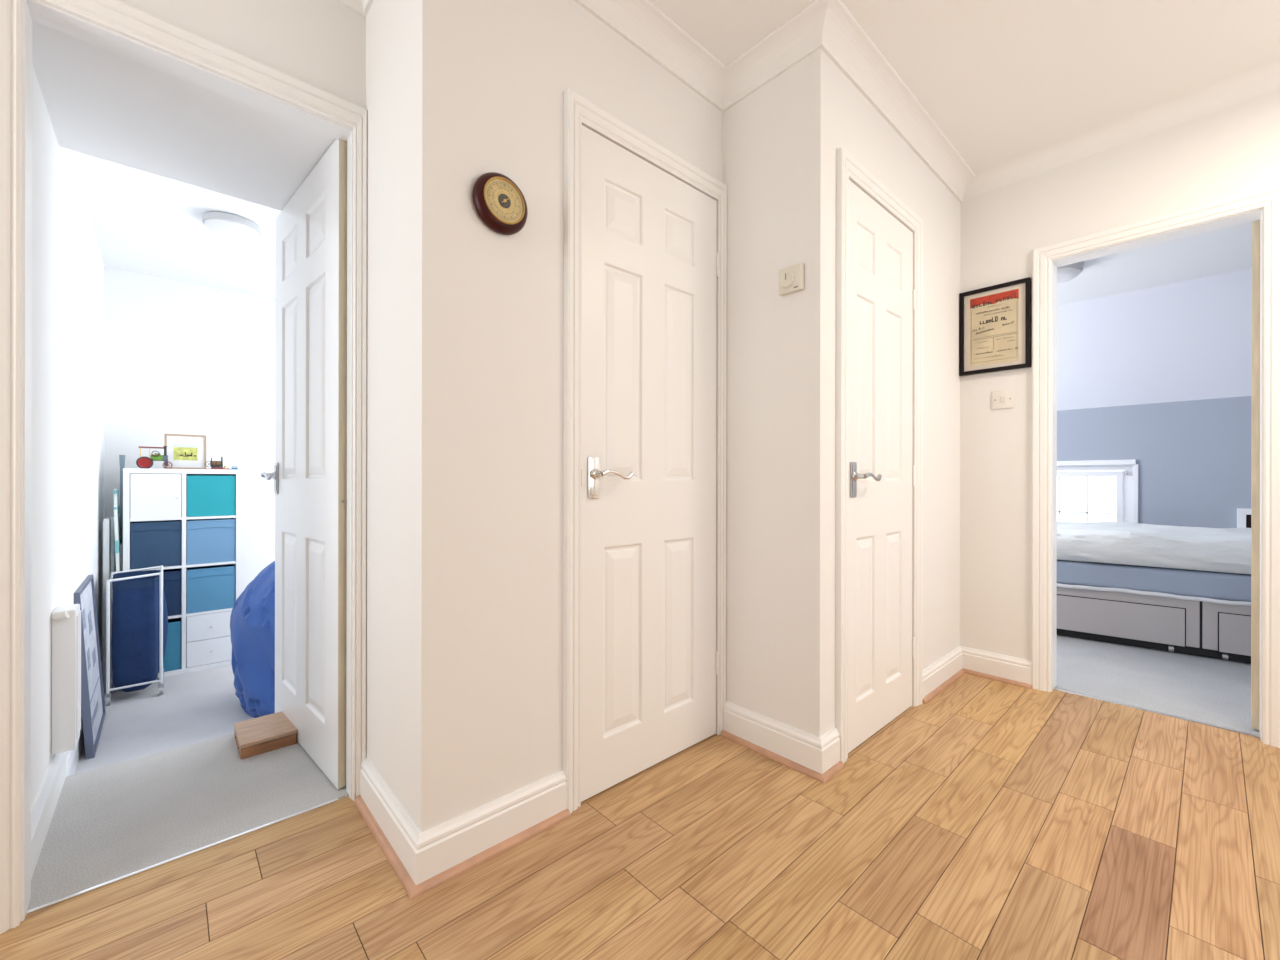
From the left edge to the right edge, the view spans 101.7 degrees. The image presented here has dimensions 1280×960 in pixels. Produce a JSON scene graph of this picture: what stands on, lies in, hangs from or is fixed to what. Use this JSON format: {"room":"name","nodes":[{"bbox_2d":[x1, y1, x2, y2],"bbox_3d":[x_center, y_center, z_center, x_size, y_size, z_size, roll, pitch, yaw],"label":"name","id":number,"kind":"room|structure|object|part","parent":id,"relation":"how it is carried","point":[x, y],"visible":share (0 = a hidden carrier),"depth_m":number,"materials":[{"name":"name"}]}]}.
{"room":"home hallway","nodes":[
{"label":"home hallway","id":0,"kind":"room"},
{"bbox_2d":[31,64,58,807],"bbox_3d":[-1.653,0.172,1.369,0.100,2.450,0.650,0,0,-42],"label":"wall","id":1,"kind":"structure","parent":0,"point":[45,147],"depth_m":1.44,"materials":[{"name":"white paint"}]},
{"bbox_2d":[31,752,65,879],"bbox_3d":[-1.611,0.886,1.408,0.017,0.114,0.650,0,0,-42],"label":"baseboard","id":2,"kind":"structure","parent":1,"relation":"attached to","point":[45,802],"depth_m":1.40,"materials":[{"name":"white wood"}]},
{"bbox_2d":[51,604,80,754],"bbox_3d":[-1.758,0.604,1.590,0.061,0.427,0.133,0,0,-42],"label":"panel radiator","id":3,"kind":"object","parent":1,"relation":"attached to","point":[65,619],"visible":0.98,"depth_m":1.56,"materials":[{"name":"white metal"}]},
{"bbox_2d":[58,146,104,757],"bbox_3d":[-2.995,-0.090,2.716,0.100,2.970,3.150,0,0,-42],"label":"wall","id":4,"kind":"structure","parent":0,"point":[81,265],"depth_m":2.73,"materials":[{"name":"white paint"}]},
{"bbox_2d":[66,657,102,776],"bbox_3d":[-2.185,1.338,3.558,2.235,0.118,2.800,0,0,-42],"label":"baseboard","id":5,"kind":"structure","parent":4,"relation":"attached to","point":[72,759],"depth_m":2.50,"materials":[{"name":"white wood"}]},
{"bbox_2d":[74,664,252,774],"bbox_3d":[-2.135,1.447,3.502,2.435,0.100,3.150,0,0,-42],"label":"floor","id":6,"kind":"structure","parent":0,"point":[193,707],"depth_m":3.07,"materials":[{"name":"grey carpet"}]},
{"bbox_2d":[74,575,105,759],"bbox_3d":[-2.994,0.977,2.834,0.083,0.840,0.660,0,0,-42],"label":"picture","id":7,"kind":"object","parent":6,"relation":"on","point":[93,710],"visible":0.88,"depth_m":2.79,"materials":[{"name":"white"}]},
{"bbox_2d":[103,517,110,686],"bbox_3d":[-3.683,0.829,3.599,0.032,1.130,0.220,0,0,-42],"label":"board","id":8,"kind":"object","parent":6,"relation":"on","point":[107,521],"visible":0.74,"depth_m":3.52,"materials":[{"name":"white"}]},
{"bbox_2d":[111,516,115,572],"bbox_3d":[-3.704,0.824,3.661,0.018,1.140,0.180,0,0,-42],"label":"board","id":9,"kind":"object","parent":6,"relation":"on","point":[113,556],"visible":0.28,"depth_m":3.60,"materials":[{"name":"white laminate"}]},
{"bbox_2d":[114,489,122,571],"bbox_3d":[-3.613,0.729,3.608,0.045,1.330,0.242,0,0,-42],"label":"ironing board","id":10,"kind":"object","parent":6,"relation":"on","point":[118,545],"visible":0.53,"depth_m":3.54,"materials":[{"name":"white"}]},
{"bbox_3d":[-3.603,0.919,3.618,0.016,0.951,0.132,0,0,-42],"label":"folded leg","id":11,"kind":"part","parent":10,"relation":"part of","materials":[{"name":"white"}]},
{"bbox_2d":[119,455,124,542],"bbox_3d":[-3.742,0.607,3.761,0.032,1.575,0.032,0,0,-42],"label":"roll","id":12,"kind":"object","parent":6,"relation":"on","point":[121,457],"visible":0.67,"depth_m":3.75,"materials":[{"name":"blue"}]},
{"bbox_2d":[105,565,163,705],"bbox_3d":[-3.322,0.997,3.434,0.270,0.794,0.402,0,0,-42],"label":"cart","id":13,"kind":"object","parent":6,"relation":"on","point":[109,683],"visible":0.91,"depth_m":3.36,"materials":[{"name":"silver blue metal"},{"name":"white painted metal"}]},
{"bbox_3d":[-3.293,0.972,3.224,0.017,0.705,0.017,0,0,-42],"label":"post","id":14,"kind":"part","parent":13,"relation":"part of","materials":[{"name":"white metal"}]},
{"bbox_3d":[-3.529,0.972,3.482,0.017,0.705,0.017,0,0,-42],"label":"post","id":15,"kind":"part","parent":13,"relation":"part of","materials":[{"name":"white metal"}]},
{"bbox_2d":[112,576,157,691],"bbox_3d":[-3.263,0.996,3.369,0.215,0.717,0.154,0,0,-42],"label":"laundry bag","id":16,"kind":"object","parent":13,"relation":"hanging from","point":[135,601],"visible":0.96,"depth_m":3.31,"materials":[{"name":"blue fabric"}]},
{"bbox_2d":[112,570,167,671],"bbox_3d":[-3.364,0.989,3.507,0.272,0.732,0.158,0,0,-42],"label":"laundry bag","id":17,"kind":"object","parent":13,"relation":"hanging from","point":[136,573],"visible":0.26,"depth_m":3.54,"materials":[{"name":"blue fabric"}]},
{"bbox_3d":[-3.115,0.963,3.387,0.017,0.725,0.017,0,0,-42],"label":"post","id":18,"kind":"part","parent":13,"relation":"part of","materials":[{"name":"white metal"}]},
{"bbox_2d":[123,468,239,677],"bbox_3d":[-3.415,0.657,3.901,0.637,1.475,0.414,0,0,-42],"label":"cube bookcase","id":19,"kind":"object","parent":6,"relation":"on","point":[148,494],"visible":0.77,"depth_m":3.77,"materials":[{"name":"white laminate"}]},
{"bbox_2d":[136,446,171,468],"bbox_3d":[-3.498,-0.163,3.752,0.191,0.168,0.100,0,0,-42],"label":"engine","id":20,"kind":"object","parent":19,"relation":"on","point":[142,462],"visible":0.98,"depth_m":3.73,"materials":[{"name":"red"}]},
{"bbox_2d":[130,520,180,568],"bbox_3d":[-3.521,0.456,3.793,0.261,0.318,0.350,0,0,-42],"label":"storage box","id":21,"kind":"object","parent":19,"relation":"in","point":[153,543],"visible":0.97,"depth_m":3.67,"materials":[{"name":"blue fabric"}]},
{"bbox_3d":[-3.408,0.121,3.669,0.263,0.327,0.018,0,0,-42],"label":"door","id":22,"kind":"part","parent":19,"relation":"part of","materials":[{"name":"white laminate"}]},
{"bbox_2d":[158,617,180,672],"bbox_3d":[-3.522,1.190,3.793,0.261,0.345,0.350,0,0,-42],"label":"storage box","id":23,"kind":"object","parent":19,"relation":"in","point":[172,658],"visible":0.29,"depth_m":3.73,"materials":[{"name":"blue fabric"}]},
{"bbox_2d":[159,568,180,615],"bbox_3d":[-3.522,0.812,3.793,0.261,0.316,0.350,0,0,-42],"label":"storage box","id":24,"kind":"object","parent":19,"relation":"in","point":[171,577],"visible":0.34,"depth_m":3.73,"materials":[{"name":"blue fabric"}]},
{"bbox_3d":[-3.419,0.278,3.910,0.578,0.018,0.383,0,0,-42],"label":"shelf","id":25,"kind":"part","parent":19,"relation":"part of","materials":[{"name":"white laminate"}]},
{"bbox_3d":[-3.419,0.626,3.910,0.578,0.018,0.383,0,0,-42],"label":"shelf","id":26,"kind":"part","parent":19,"relation":"part of","materials":[{"name":"white laminate"}]},
{"bbox_2d":[164,434,205,468],"bbox_3d":[-3.425,-0.211,3.925,0.238,0.262,0.016,0,0,-42],"label":"framed picture","id":27,"kind":"object","parent":19,"relation":"on","point":[184,451],"visible":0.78,"depth_m":3.92,"materials":[{"name":"brown wood"}]},
{"bbox_2d":[174,444,197,460],"bbox_3d":[-3.422,-0.209,3.922,0.136,0.122,0.002,0,0,-42],"label":"painting","id":28,"kind":"object","parent":27,"relation":"attached to","point":[182,452],"depth_m":3.92,"materials":[{"name":"yellow paper"}]},
{"bbox_3d":[-3.420,0.981,3.910,0.578,0.018,0.383,0,0,-42],"label":"shelf","id":29,"kind":"part","parent":19,"relation":"part of","materials":[{"name":"white laminate"}]},
{"bbox_3d":[-3.550,0.659,4.054,0.578,1.410,0.006,0,0,-42],"label":"panel","id":30,"kind":"part","parent":19,"relation":"part of","materials":[{"name":"white laminate"}]},
{"bbox_3d":[-3.283,1.085,3.978,0.279,0.184,0.299,0,0,-42],"label":"drawer","id":31,"kind":"part","parent":19,"relation":"part of","materials":[{"name":"white laminate"}]},
{"bbox_3d":[-3.284,1.271,3.978,0.279,0.181,0.299,0,0,-42],"label":"drawer","id":32,"kind":"part","parent":19,"relation":"part of","materials":[{"name":"white laminate"}]},
{"bbox_2d":[186,564,234,613],"bbox_3d":[-3.299,0.812,3.996,0.277,0.316,0.350,0,0,-42],"label":"storage box","id":33,"kind":"object","parent":19,"relation":"on","point":[208,588],"visible":0.98,"depth_m":3.87,"materials":[{"name":"blue fabric"}]},
{"bbox_2d":[186,518,234,564],"bbox_3d":[-3.299,0.456,3.996,0.277,0.318,0.350,0,0,-42],"label":"storage box","id":34,"kind":"object","parent":19,"relation":"in","point":[207,540],"visible":1,"depth_m":3.87,"materials":[{"name":"blue fabric"}]},
{"bbox_2d":[186,476,234,516],"bbox_3d":[-3.300,0.117,3.997,0.277,0.300,0.346,0,0,-42],"label":"storage box","id":35,"kind":"object","parent":19,"relation":"in","point":[205,495],"visible":1,"depth_m":3.87,"materials":[{"name":"teal fabric"}]},
{"bbox_2d":[205,457,228,468],"bbox_3d":[-3.234,-0.129,3.994,0.157,0.098,0.050,0,0,-42],"label":"engine","id":36,"kind":"object","parent":19,"relation":"on","point":[213,464],"visible":0.93,"depth_m":3.97,"materials":[{"name":"red"}]},
{"bbox_2d":[230,561,274,717],"bbox_3d":[-2.224,0.943,3.349,0.647,0.908,0.780,0,0,-42],"label":"bean bag","id":37,"kind":"object","parent":6,"relation":"on","point":[252,618],"visible":0.34,"depth_m":3.04,"materials":[{"name":"blue fabric"}]},
{"bbox_2d":[71,150,280,298],"bbox_3d":[-2.130,-1.623,3.502,2.435,0.100,3.150,0,0,-42],"label":"ceiling","id":38,"kind":"structure","parent":0,"point":[144,222],"depth_m":3.30,"materials":[{"name":"white paint"}]},
{"bbox_2d":[202,211,260,240],"bbox_3d":[-2.490,-1.537,3.181,0.284,0.074,0.284,0,0,-42],"label":"ceiling light","id":39,"kind":"object","parent":38,"relation":"attached to","point":[224,224],"visible":1,"depth_m":3.12,"materials":[{"name":"grey plastic"}]},
{"bbox_2d":[32,21,335,210],"bbox_3d":[-1.357,-1.352,1.636,0.895,0.600,0.650,0,0,-42],"label":"ceiling","id":40,"kind":"structure","parent":0,"point":[101,103],"depth_m":1.55,"materials":[{"name":"white paint"}]},
{"bbox_2d":[104,266,274,594],"bbox_3d":[-3.160,-0.090,4.629,2.235,2.970,0.100,0,0,-42],"label":"wall","id":41,"kind":"structure","parent":0,"point":[180,357],"depth_m":4.18,"materials":[{"name":"white paint"}]},
{"bbox_2d":[120,0,365,108],"bbox_3d":[-1.575,-0.268,0.946,2.145,2.430,0.080,0,0,-42],"label":"wall","id":42,"kind":"structure","parent":0,"point":[321,44],"depth_m":1.44,"materials":[{"name":"white paint"}]},
{"bbox_2d":[0,0,366,933],"bbox_3d":[-1.121,-0.081,1.340,0.742,2.058,0.099,0,0,-42],"label":"trim","id":43,"kind":"structure","parent":42,"relation":"attached to","point":[118,27],"depth_m":1.15,"materials":[{"name":"white wood"}]},
{"bbox_2d":[261,139,346,788],"bbox_3d":[-1.175,-0.054,1.843,0.746,1.984,0.145,0,0,43],"label":"door","id":44,"kind":"structure","parent":42,"relation":"in","point":[309,475],"depth_m":1.75,"materials":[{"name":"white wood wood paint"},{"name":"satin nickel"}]},
{"bbox_3d":[-1.418,-0.018,2.002,0.135,0.035,0.049,0,0,43],"label":"lever","id":45,"kind":"part","parent":44,"relation":"part of","materials":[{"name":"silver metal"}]},
{"bbox_3d":[-1.437,-0.006,2.056,0.042,0.124,0.009,0,0,43],"label":"handle","id":46,"kind":"part","parent":44,"relation":"part of","materials":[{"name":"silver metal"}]},
{"bbox_2d":[366,0,407,811],"bbox_3d":[-0.668,-0.266,1.468,0.100,2.430,0.370,0,0,-42],"label":"wall","id":47,"kind":"structure","parent":0,"point":[386,20],"depth_m":1.41,"materials":[{"name":"white paint"}]},
{"bbox_2d":[354,757,570,899],"bbox_3d":[-0.519,0.889,1.501,0.435,0.120,0.484,0,0,-42],"label":"baseboard","id":48,"kind":"structure","parent":47,"relation":"attached to","point":[424,861],"depth_m":1.32,"materials":[{"name":"white wood"}]},
{"bbox_2d":[407,0,722,832],"bbox_3d":[-0.097,-0.265,1.670,1.215,2.430,0.100,0,0,-42],"label":"wall","id":49,"kind":"structure","parent":0,"point":[488,80],"depth_m":1.34,"materials":[{"name":"white paint"}]},
{"bbox_2d":[472,172,527,234],"bbox_3d":[-0.356,-0.714,1.342,0.151,0.151,0.036,0,0,-42],"label":"barometer","id":50,"kind":"object","parent":49,"relation":"attached to","point":[498,201],"visible":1,"depth_m":1.32,"materials":[{"name":"brown wood"}]},
{"bbox_2d":[563,88,726,813],"bbox_3d":[0.025,-0.082,1.755,0.718,2.063,0.108,0,0,-42],"label":"trim","id":51,"kind":"structure","parent":49,"relation":"attached to","point":[578,111],"depth_m":1.51,"materials":[{"name":"white wood"}]},
{"bbox_2d":[581,125,718,801],"bbox_3d":[0.065,-0.048,1.727,0.627,1.984,0.090,0,0,-42],"label":"door","id":52,"kind":"structure","parent":49,"relation":"in","point":[649,655],"depth_m":1.69,"materials":[{"name":"white wood"}]},
{"bbox_3d":[-0.136,-0.006,1.551,0.042,0.124,0.009,0,0,-42],"label":"handle","id":53,"kind":"part","parent":52,"relation":"part of","materials":[{"name":"silver metal"}]},
{"bbox_3d":[-0.081,-0.018,1.566,0.135,0.035,0.049,0,0,-42],"label":"lever","id":54,"kind":"part","parent":52,"relation":"part of","materials":[{"name":"silver metal"}]},
{"bbox_2d":[335,0,975,202],"bbox_3d":[-0.372,-1.438,1.445,4.637,0.086,0.633,0,0,-27],"label":"trim","id":55,"kind":"structure","parent":49,"relation":"attached to","point":[827,25],"depth_m":1.79,"materials":[{"name":"white paint"}]},
{"bbox_2d":[0,635,1279,959],"bbox_3d":[1.343,1.175,1.471,7.170,0.454,4.562,0,0,-42],"label":"floor","id":56,"kind":"structure","parent":0,"point":[988,819],"depth_m":1.32,"materials":[{"name":"brown wood"}]},
{"bbox_2d":[26,795,346,914],"bbox_3d":[-1.110,0.948,1.348,0.625,0.008,0.010,0,0,-42],"label":"trim","id":57,"kind":"structure","parent":56,"relation":"on","point":[60,900],"depth_m":1.30,"materials":[{"name":"silver metal"}]},
{"bbox_2d":[234,711,296,758],"bbox_3d":[-1.361,0.919,1.889,0.162,0.050,0.216,0,0,-42],"label":"wooden box","id":58,"kind":"object","parent":56,"relation":"on","point":[259,735],"visible":0.91,"depth_m":1.84,"materials":[{"name":"brown wood"}]},
{"bbox_2d":[1057,584,1250,662],"bbox_3d":[3.341,0.793,3.194,2.060,0.317,1.070,0,0,40],"label":"bed","id":59,"kind":"object","parent":56,"relation":"on","point":[1199,628],"visible":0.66,"depth_m":2.89,"materials":[{"name":"grey fabric"}]},
{"bbox_3d":[2.622,0.801,3.100,0.866,0.204,0.006,0,0,40],"label":"drawer","id":60,"kind":"part","parent":59,"relation":"part of","materials":[{"name":"grey fabric"}]},
{"bbox_2d":[1057,559,1250,605],"bbox_3d":[3.335,0.572,3.188,2.060,0.157,1.096,0,0,40],"label":"mattress","id":61,"kind":"object","parent":59,"relation":"on","point":[1184,584],"visible":0.53,"depth_m":2.89,"materials":[{"name":"blue fabric"}]},
{"bbox_2d":[1057,521,1250,573],"bbox_3d":[3.324,0.389,3.173,2.140,0.195,1.129,0,0,40],"label":"duvet","id":62,"kind":"object","parent":61,"relation":"on","point":[1228,550],"visible":0.6,"depth_m":2.92,"materials":[{"name":"white fabric"}]},
{"bbox_3d":[3.382,0.803,2.468,0.859,0.204,0.006,0,0,40],"label":"drawer","id":63,"kind":"part","parent":59,"relation":"part of","materials":[{"name":"grey fabric"}]},
{"bbox_3d":[4.146,0.655,3.414,0.150,0.598,0.340,0,0,-42],"label":"shelf","id":64,"kind":"object","parent":56,"relation":"on","visible":0},
{"bbox_2d":[1237,508,1250,527],"bbox_3d":[4.189,0.275,3.486,0.030,0.160,0.250,0,0,-42],"label":"framed photo","id":65,"kind":"object","parent":64,"relation":"on","point":[1243,515],"visible":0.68,"depth_m":3.55,"materials":[{"name":"white plastic"}]},
{"bbox_2d":[1246,515,1250,527],"bbox_3d":[4.188,0.280,3.478,0.006,0.090,0.180,0,0,-42],"label":"picture","id":66,"kind":"object","parent":65,"relation":"attached to","point":[1248,517],"depth_m":3.54},
{"bbox_2d":[723,48,835,737],"bbox_3d":[0.483,-0.264,1.861,0.100,2.430,0.400,0,0,-42],"label":"wall","id":67,"kind":"structure","parent":0,"point":[779,141],"depth_m":1.78,"materials":[{"name":"white paint"}]},
{"bbox_2d":[721,701,844,782],"bbox_3d":[0.488,0.891,1.829,0.136,0.120,0.412,0,0,-42],"label":"baseboard","id":68,"kind":"structure","parent":67,"relation":"attached to","point":[815,757],"depth_m":1.75,"materials":[{"name":"white wood"}]},
{"bbox_2d":[779,263,803,295],"bbox_3d":[0.503,-0.671,1.741,0.034,0.086,0.086,0,0,-42],"label":"thermostat","id":69,"kind":"object","parent":67,"relation":"attached to","point":[791,278],"visible":1,"depth_m":1.73,"materials":[{"name":"beige plastic"}]},
{"bbox_2d":[835,66,960,669],"bbox_3d":[1.142,-0.263,2.258,1.410,2.430,0.100,0,0,-42],"label":"wall","id":70,"kind":"structure","parent":0,"point":[862,131],"depth_m":2.37,"materials":[{"name":"white paint"}]},
{"bbox_2d":[835,147,922,763],"bbox_3d":[0.904,-0.080,2.014,0.725,2.063,0.108,0,0,-42],"label":"trim","id":71,"kind":"structure","parent":70,"relation":"attached to","point":[848,168],"depth_m":1.77,"materials":[{"name":"white wood"}]},
{"bbox_2d":[848,180,914,752],"bbox_3d":[0.937,-0.046,1.983,0.591,1.984,0.090,0,0,-42],"label":"door","id":72,"kind":"structure","parent":70,"relation":"in","point":[881,472],"depth_m":1.96,"materials":[{"name":"white wood"}]},
{"bbox_3d":[0.746,-0.001,1.817,0.042,0.124,0.009,0,0,-42],"label":"handle","id":73,"kind":"part","parent":72,"relation":"part of","materials":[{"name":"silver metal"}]},
{"bbox_3d":[0.801,-0.012,1.832,0.135,0.035,0.049,0,0,-42],"label":"lever","id":74,"kind":"part","parent":72,"relation":"part of","materials":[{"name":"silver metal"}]},
{"bbox_2d":[922,646,1031,703],"bbox_3d":[1.499,0.892,2.316,0.562,0.120,0.298,0,0,-42],"label":"baseboard","id":75,"kind":"structure","parent":70,"relation":"attached to","point":[942,673],"depth_m":2.45,"materials":[{"name":"white wood"}]},
{"bbox_2d":[649,0,1279,172],"bbox_3d":[0.468,-1.529,0.492,4.750,0.100,3.500,0,0,-42],"label":"ceiling","id":76,"kind":"structure","parent":0,"point":[1002,80],"depth_m":1.78,"materials":[{"name":"white paint"}]},
{"bbox_2d":[960,89,1279,660],"bbox_3d":[2.470,-0.261,1.743,0.100,2.430,2.450,0,0,-42],"label":"wall","id":77,"kind":"structure","parent":0,"point":[1233,150],"depth_m":2.42,"materials":[{"name":"white paint"}]},
{"bbox_2d":[959,277,1030,375],"bbox_3d":[1.699,-0.725,2.499,0.024,0.411,0.287,0,0,-42],"label":"framed notice","id":78,"kind":"object","parent":77,"relation":"attached to","point":[995,320],"visible":1,"depth_m":2.49,"materials":[{"name":"black"}]},
{"bbox_2d":[992,389,1013,408],"bbox_3d":[1.727,-0.383,2.478,0.010,0.086,0.086,0,0,-42],"label":"light switch","id":79,"kind":"object","parent":77,"relation":"attached to","point":[1002,399],"visible":1,"depth_m":2.47,"materials":[{"name":"white plastic"}]},
{"bbox_2d":[963,57,1279,199],"bbox_3d":[2.408,-1.439,1.685,0.075,0.075,2.450,0,0,-42],"label":"trim","id":80,"kind":"structure","parent":77,"relation":"attached to","point":[1262,79],"depth_m":2.12,"materials":[{"name":"white paint"}]},
{"bbox_2d":[1032,184,1279,747],"bbox_3d":[2.088,-0.052,2.145,0.124,2.011,0.751,0,0,-42],"label":"trim","id":81,"kind":"structure","parent":77,"relation":"attached to","point":[1263,204],"depth_m":2.10,"materials":[{"name":"white wood"}]},
{"bbox_2d":[1054,688,1259,737],"bbox_3d":[2.094,0.953,2.152,0.012,0.008,0.605,0,0,-42],"label":"trim","id":82,"kind":"structure","parent":77,"relation":"attached to","point":[1103,700],"depth_m":2.12,"materials":[{"name":"grey metal"}]},
{"bbox_2d":[1251,220,1259,729],"bbox_3d":[2.611,-0.019,2.116,0.624,1.930,0.035,0,0,-28],"label":"door","id":83,"kind":"structure","parent":77,"relation":"in","point":[1255,447],"depth_m":1.98,"materials":[{"name":"white wood"}]},
{"bbox_2d":[1057,268,1251,410],"bbox_3d":[3.807,-0.969,3.603,0.680,0.820,4.400,0,0,-42],"label":"wall","id":84,"kind":"structure","parent":0,"point":[1189,340],"depth_m":3.67,"materials":[{"name":"white paint"}]},
{"bbox_2d":[1057,396,1251,527],"bbox_3d":[4.005,0.176,3.785,0.120,1.560,4.200,0,0,-42],"label":"wall","id":85,"kind":"structure","parent":0,"point":[1193,457],"depth_m":3.79,"materials":[{"name":"grey paint"}]},
{"bbox_2d":[1057,459,1137,522],"bbox_3d":[3.461,0.187,4.304,0.155,0.687,0.980,0,0,-42],"label":"window","id":86,"kind":"structure","parent":85,"relation":"in","point":[1125,471],"depth_m":4.04,"materials":[{"name":"white plastic"}]},
{"bbox_3d":[3.491,0.188,4.331,0.055,0.517,0.782,0,0,-42],"label":"sash","id":87,"kind":"part","parent":86,"relation":"part of","materials":[{"name":"white plastic"}]},
{"bbox_2d":[1057,219,1259,305],"bbox_3d":[2.891,-1.335,2.768,1.900,0.080,4.400,0,0,-42],"label":"ceiling","id":88,"kind":"structure","parent":0,"point":[1226,249],"depth_m":3.14,"materials":[{"name":"white paint"}]},
{"bbox_2d":[1057,262,1082,283],"bbox_3d":[2.536,-1.259,3.202,0.290,0.074,0.290,0,0,-42],"label":"ceiling light","id":89,"kind":"object","parent":88,"relation":"attached to","point":[1065,273],"visible":0.31,"depth_m":3.09,"materials":[{"name":"grey"}]}
]}

